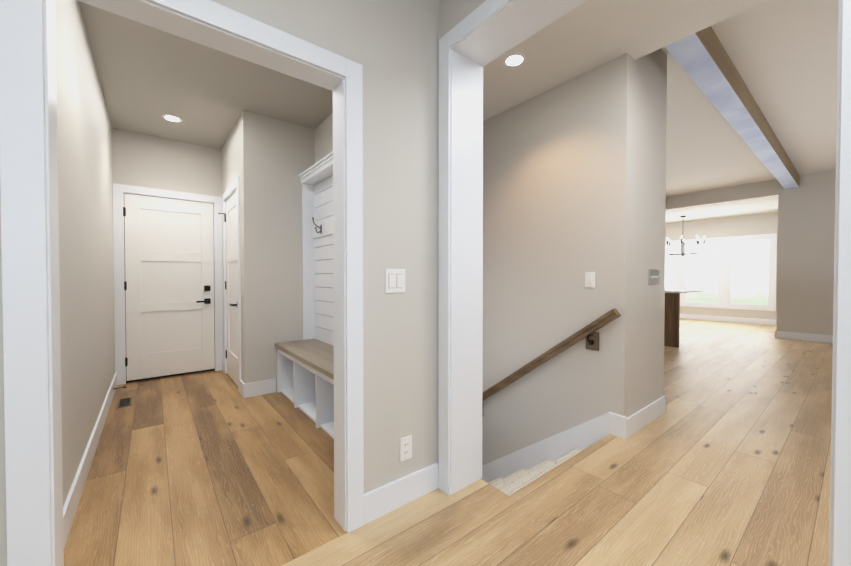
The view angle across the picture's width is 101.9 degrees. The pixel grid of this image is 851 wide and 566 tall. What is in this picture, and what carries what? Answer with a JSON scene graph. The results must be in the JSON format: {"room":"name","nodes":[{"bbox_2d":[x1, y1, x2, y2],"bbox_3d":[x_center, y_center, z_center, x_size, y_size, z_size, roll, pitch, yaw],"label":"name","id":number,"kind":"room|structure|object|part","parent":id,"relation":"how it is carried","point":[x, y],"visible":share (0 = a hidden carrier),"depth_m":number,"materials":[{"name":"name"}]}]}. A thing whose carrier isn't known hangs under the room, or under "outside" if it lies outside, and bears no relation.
{"room":"home hallway","nodes":[
{"label":"home hallway","id":0,"kind":"room"},
{"bbox_2d":[55,0,114,505],"bbox_3d":[-2.320,-0.252,2.325,0.115,2.705,3.467,-1,1,-38],"label":"wall","id":1,"kind":"structure","parent":0,"point":[85,211],"depth_m":1.98,"materials":[{"name":"grey paint"}]},
{"bbox_2d":[63,373,116,546],"bbox_3d":[-2.233,1.033,2.339,0.015,0.135,3.320,-1,1,-38],"label":"baseboard","id":2,"kind":"structure","parent":1,"relation":"attached to","point":[70,506],"depth_m":1.89,"materials":[{"name":"white wood"}]},
{"bbox_2d":[112,128,221,196],"bbox_3d":[-2.660,-0.279,4.194,1.675,2.705,0.115,-1,1,-38],"label":"wall","id":3,"kind":"structure","parent":0,"point":[143,160],"depth_m":3.89,"materials":[{"name":"grey paint"}]},
{"bbox_2d":[113,183,222,384],"bbox_3d":[-2.922,0.014,3.981,0.994,2.126,0.133,-1,1,-38],"label":"door frame","id":4,"kind":"structure","parent":3,"relation":"attached to","point":[119,190],"depth_m":3.70,"materials":[{"name":"white wood"}]},
{"bbox_2d":[123,193,214,382],"bbox_3d":[-2.893,0.053,3.937,0.825,2.028,0.102,-1,1,-38],"label":"door","id":5,"kind":"structure","parent":3,"relation":"in","point":[169,270],"depth_m":3.92,"materials":[{"name":"white wood"}]},
{"bbox_3d":[-2.644,0.142,4.108,0.147,0.219,0.058,-1,1,-38],"label":"handle","id":6,"kind":"part","parent":5,"relation":"part of","materials":[{"name":"black metal"}]},
{"bbox_2d":[64,370,346,565],"bbox_3d":[-2.294,1.251,2.286,3.500,0.300,3.594,-1,1,-38],"label":"planks","id":7,"kind":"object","parent":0,"point":[211,468],"depth_m":1.91,"materials":[{"name":"brown wood"}]},
{"bbox_2d":[116,397,132,407],"bbox_3d":[-2.737,1.086,3.139,0.100,0.006,0.280,-1,1,-38],"label":"air vent register","id":8,"kind":"object","parent":7,"relation":"on","point":[124,402],"visible":1,"depth_m":3.13,"materials":[{"name":"brown metal"}]},
{"bbox_2d":[275,151,333,438],"bbox_3d":[-0.698,-0.003,2.737,0.414,2.195,2.058,-1,1,-38],"label":"hall tree","id":9,"kind":"object","parent":7,"relation":"on","point":[305,375],"visible":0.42,"depth_m":3.38,"materials":[{"name":"white wood"}]},
{"bbox_3d":[-0.604,-0.249,2.812,0.169,1.705,2.052,-1,1,-38],"label":"frame","id":10,"kind":"part","parent":9,"relation":"part of","materials":[{"name":"white wood"}]},
{"bbox_2d":[0,0,438,565],"bbox_3d":[-1.277,-0.231,0.866,3.355,2.705,0.115,-1,1,-38],"label":"wall","id":11,"kind":"structure","parent":0,"point":[391,47],"depth_m":1.68,"materials":[{"name":"grey paint"}]},
{"bbox_2d":[0,0,363,565],"bbox_3d":[-0.743,0.070,1.294,1.060,2.091,0.147,-1,1,-38],"label":"door frame","id":12,"kind":"structure","parent":11,"relation":"attached to","point":[31,295],"depth_m":0.98,"materials":[{"name":"white wood"}]},
{"bbox_2d":[385,269,404,292],"bbox_3d":[-0.146,-0.010,1.688,0.116,0.116,0.009,-1,1,-38],"label":"light switch","id":13,"kind":"object","parent":11,"relation":"attached to","point":[394,280],"visible":1,"depth_m":1.68,"materials":[{"name":"white plastic"}]},
{"bbox_2d":[364,462,437,524],"bbox_3d":[-0.111,1.042,1.726,0.450,0.135,0.015,-1,1,-38],"label":"baseboard","id":14,"kind":"structure","parent":11,"relation":"attached to","point":[389,497],"depth_m":1.70,"materials":[{"name":"white wood"}]},
{"bbox_2d":[400,435,411,461],"bbox_3d":[-0.097,0.834,1.739,0.072,0.116,0.010,-1,1,-38],"label":"outlet","id":15,"kind":"object","parent":11,"relation":"attached to","point":[405,448],"visible":1,"depth_m":1.73,"materials":[{"name":"white plastic"}]},
{"bbox_2d":[221,110,314,391],"bbox_3d":[-1.838,-0.276,3.958,0.680,2.705,1.277,-1,1,-38],"label":"wall","id":16,"kind":"structure","parent":0,"point":[267,160],"depth_m":3.40,"materials":[{"name":"grey paint"}]},
{"bbox_2d":[219,191,237,385],"bbox_3d":[-2.128,0.056,3.767,0.114,2.028,0.803,-1,1,-38],"label":"closet door","id":17,"kind":"structure","parent":16,"relation":"in","point":[230,217],"depth_m":3.81,"materials":[{"name":"white wood"}]},
{"bbox_2d":[222,176,240,392],"bbox_3d":[-2.072,0.016,3.791,0.133,2.126,0.952,-1,1,-38],"label":"door frame","id":18,"kind":"structure","parent":16,"relation":"attached to","point":[234,186],"depth_m":3.44,"materials":[{"name":"white wood"}]},
{"bbox_2d":[240,378,275,397],"bbox_3d":[-1.601,1.019,3.340,0.290,0.135,0.015,-1,1,-38],"label":"baseboard","id":19,"kind":"structure","parent":16,"relation":"attached to","point":[247,390],"depth_m":3.32,"materials":[{"name":"white wood"}]},
{"bbox_2d":[314,113,332,162],"bbox_3d":[-1.280,1.226,3.892,0.085,5.705,4.595,-1,1,-38],"label":"wall","id":20,"kind":"structure","parent":0,"point":[323,133],"depth_m":3.44,"materials":[{"name":"grey paint"}]},
{"bbox_2d":[78,0,766,149],"bbox_3d":[-0.752,-1.788,1.328,4.980,0.395,9.400,-1,1,-38],"label":"ceiling","id":21,"kind":"structure","parent":0,"point":[149,76],"depth_m":2.59,"materials":[{"name":"grey paint"}]},
{"bbox_2d":[162,115,181,121],"bbox_3d":[-2.493,-1.618,3.396,0.164,0.003,0.164,-1,1,-38],"label":"recessed light","id":22,"kind":"object","parent":21,"relation":"in","point":[172,118],"visible":1,"depth_m":3.39,"materials":[{"name":"white"}]},
{"bbox_2d":[503,53,525,66],"bbox_3d":[0.641,-1.605,2.487,0.164,0.003,0.164,-1,1,-38],"label":"recessed light","id":23,"kind":"object","parent":21,"relation":"in","point":[515,59],"visible":1,"depth_m":2.48,"materials":[{"name":"white"}]},
{"bbox_2d":[439,0,485,38],"bbox_3d":[1.522,-0.222,0.222,0.230,2.705,4.605,-1,1,-38],"label":"wall","id":24,"kind":"structure","parent":0,"point":[453,13],"depth_m":1.76,"materials":[{"name":"grey paint"}]},
{"bbox_2d":[438,0,850,565],"bbox_3d":[0.623,-0.084,1.358,0.262,2.396,1.452,-1,1,-38],"label":"door frame","id":25,"kind":"structure","parent":24,"relation":"attached to","point":[475,41],"depth_m":1.79,"materials":[{"name":"white wood"}]},
{"bbox_2d":[489,448,581,495],"bbox_3d":[-0.649,2.945,4.127,1.133,3.360,5.046,-1,1,-38],"label":"stairs","id":26,"kind":"structure","parent":0,"point":[509,485],"depth_m":2.58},
{"bbox_2d":[282,318,832,565],"bbox_3d":[2.781,1.224,4.175,13.800,0.300,9.200,-1,1,-38],"label":"planks","id":27,"kind":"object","parent":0,"point":[724,459],"visible":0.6,"depth_m":1.79,"materials":[{"name":"brown wood"}]},
{"bbox_2d":[510,434,630,510],"bbox_3d":[0.933,1.118,2.106,1.165,0.028,0.158,-1,1,-38],"label":"floor","id":28,"kind":"structure","parent":27,"relation":"attached to","point":[539,491],"depth_m":2.00,"materials":[{"name":"brown wood"}]},
{"bbox_2d":[664,293,679,347],"bbox_3d":[3.574,0.589,7.092,1.020,0.884,3.000,-1,1,-38],"label":"kitchen island","id":29,"kind":"object","parent":27,"relation":"on","point":[672,318],"depth_m":5.67,"materials":[{"name":"brown wood"}]},
{"bbox_2d":[665,289,699,292],"bbox_3d":[3.579,0.126,7.096,1.100,0.038,3.090,-1,1,-38],"label":"island countertop","id":30,"kind":"structure","parent":29,"relation":"on","point":[666,290],"depth_m":5.78,"materials":[{"name":"white stone"}]},
{"bbox_2d":[482,53,634,464],"bbox_3d":[-0.126,1.217,4.484,0.130,5.705,5.100,-1,1,-38],"label":"wall","id":31,"kind":"structure","parent":0,"point":[558,190],"depth_m":2.83,"materials":[{"name":"grey paint"}]},
{"bbox_2d":[481,412,608,482],"bbox_3d":[0.097,2.669,4.108,0.015,3.497,4.000,-1,1,-38],"label":"trim","id":32,"kind":"structure","parent":31,"relation":"attached to","point":[582,436],"depth_m":2.88,"materials":[{"name":"white wood"}]},
{"bbox_2d":[585,272,594,287],"bbox_3d":[1.250,-0.024,2.621,0.009,0.116,0.072,-1,1,-38],"label":"light switch","id":33,"kind":"object","parent":31,"relation":"attached to","point":[590,279],"visible":1,"depth_m":2.62,"materials":[{"name":"white plastic"}]},
{"bbox_2d":[586,332,598,350],"bbox_3d":[1.232,0.436,2.582,0.093,0.140,0.096,-1,1,-38],"label":"plate","id":34,"kind":"object","parent":31,"relation":"attached to","point":[594,337],"depth_m":2.58,"materials":[{"name":"brown wood"}]},
{"bbox_3d":[1.224,0.424,2.577,0.075,0.084,0.060,-1,1,-38],"label":"handrail bracket","id":35,"kind":"part","parent":34,"relation":"part of","materials":[{"name":"black metal"}]},
{"bbox_2d":[619,395,665,438],"bbox_3d":[1.704,1.018,2.676,0.785,0.155,0.025,-1,1,-38],"label":"baseboard","id":36,"kind":"structure","parent":31,"relation":"attached to","point":[628,426],"depth_m":2.60,"materials":[{"name":"white wood"}]},
{"bbox_2d":[632,49,666,413],"bbox_3d":[0.183,-0.434,4.706,0.660,3.000,5.100,-1,1,-38],"label":"wall","id":37,"kind":"structure","parent":0,"point":[650,121],"depth_m":2.69,"materials":[{"name":"grey paint"}]},
{"bbox_2d":[649,270,659,284],"bbox_3d":[1.799,-0.044,2.726,0.214,0.111,0.020,-1,1,-38],"label":"light switch","id":38,"kind":"object","parent":37,"relation":"attached to","point":[654,276],"visible":1,"depth_m":2.71,"materials":[{"name":"grey plastic"}]},
{"bbox_2d":[665,212,777,319],"bbox_3d":[7.142,-0.361,9.878,0.150,2.705,5.650,-1,1,-38],"label":"wall","id":39,"kind":"structure","parent":0,"point":[762,223],"depth_m":8.91,"materials":[{"name":"grey paint"}]},
{"bbox_2d":[665,233,776,310],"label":"dining room window","id":40,"kind":"structure","parent":39,"relation":"in","point":[724,273],"depth_m":8.93,"materials":[{"name":"white glass"}]},
{"bbox_2d":[680,313,775,324],"bbox_3d":[7.078,0.925,9.846,0.015,0.135,5.650,-1,1,-38],"label":"baseboard","id":41,"kind":"structure","parent":39,"relation":"attached to","point":[685,316],"depth_m":8.85,"materials":[{"name":"white wood"}]},
{"bbox_2d":[665,197,777,223],"bbox_3d":[7.403,-1.881,7.797,2.300,0.395,9.400,-1,1,-38],"label":"ceiling","id":42,"kind":"structure","parent":0,"point":[758,206],"depth_m":8.03,"materials":[{"name":"white paint"}]},
{"bbox_2d":[666,216,704,255],"bbox_3d":[6.529,-1.187,8.748,0.867,1.020,0.867,-1,1,-38],"label":"dining chandelier","id":43,"kind":"object","parent":42,"relation":"hanging from","point":[682,253],"visible":0.9,"depth_m":8.71,"materials":[{"name":"black metal"}]},
{"bbox_2d":[661,0,838,196],"bbox_3d":[3.851,-1.988,4.977,6.770,0.100,9.400,-1,1,-38],"label":"ceiling","id":44,"kind":"structure","parent":0,"point":[783,55],"depth_m":3.62,"materials":[{"name":"white paint"}]},
{"bbox_2d":[665,26,799,189],"bbox_3d":[4.207,-1.819,4.329,6.520,0.220,0.180,-1,1,-38],"label":"beam","id":45,"kind":"structure","parent":44,"relation":"attached to","point":[703,60],"depth_m":3.18,"materials":[{"name":"brown wood"}]},
{"bbox_2d":[666,170,835,335],"bbox_3d":[6.404,-0.467,7.025,0.250,3.000,9.200,-1,1,-38],"label":"wall","id":46,"kind":"structure","parent":0,"point":[805,253],"depth_m":6.28,"materials":[{"name":"grey paint"}]},
{"bbox_2d":[775,331,832,342],"bbox_3d":[7.897,0.995,4.952,0.015,0.135,4.065,-1,1,-38],"label":"baseboard","id":47,"kind":"structure","parent":46,"relation":"attached to","point":[778,334],"depth_m":6.24,"materials":[{"name":"white wood"}]},
{"bbox_3d":[0.513,1.267,3.486,0.075,0.084,0.060,-1,1,-38],"label":"bracket","id":48,"kind":"object","parent":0,"visible":0},
{"bbox_2d":[482,309,620,400],"bbox_3d":[0.160,1.595,3.904,0.060,2.872,3.811,-1,1,-38],"label":"bar","id":49,"kind":"object","parent":48,"relation":"attached to","point":[587,330],"visible":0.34,"depth_m":2.75,"materials":[{"name":"brown wood"}]}
]}

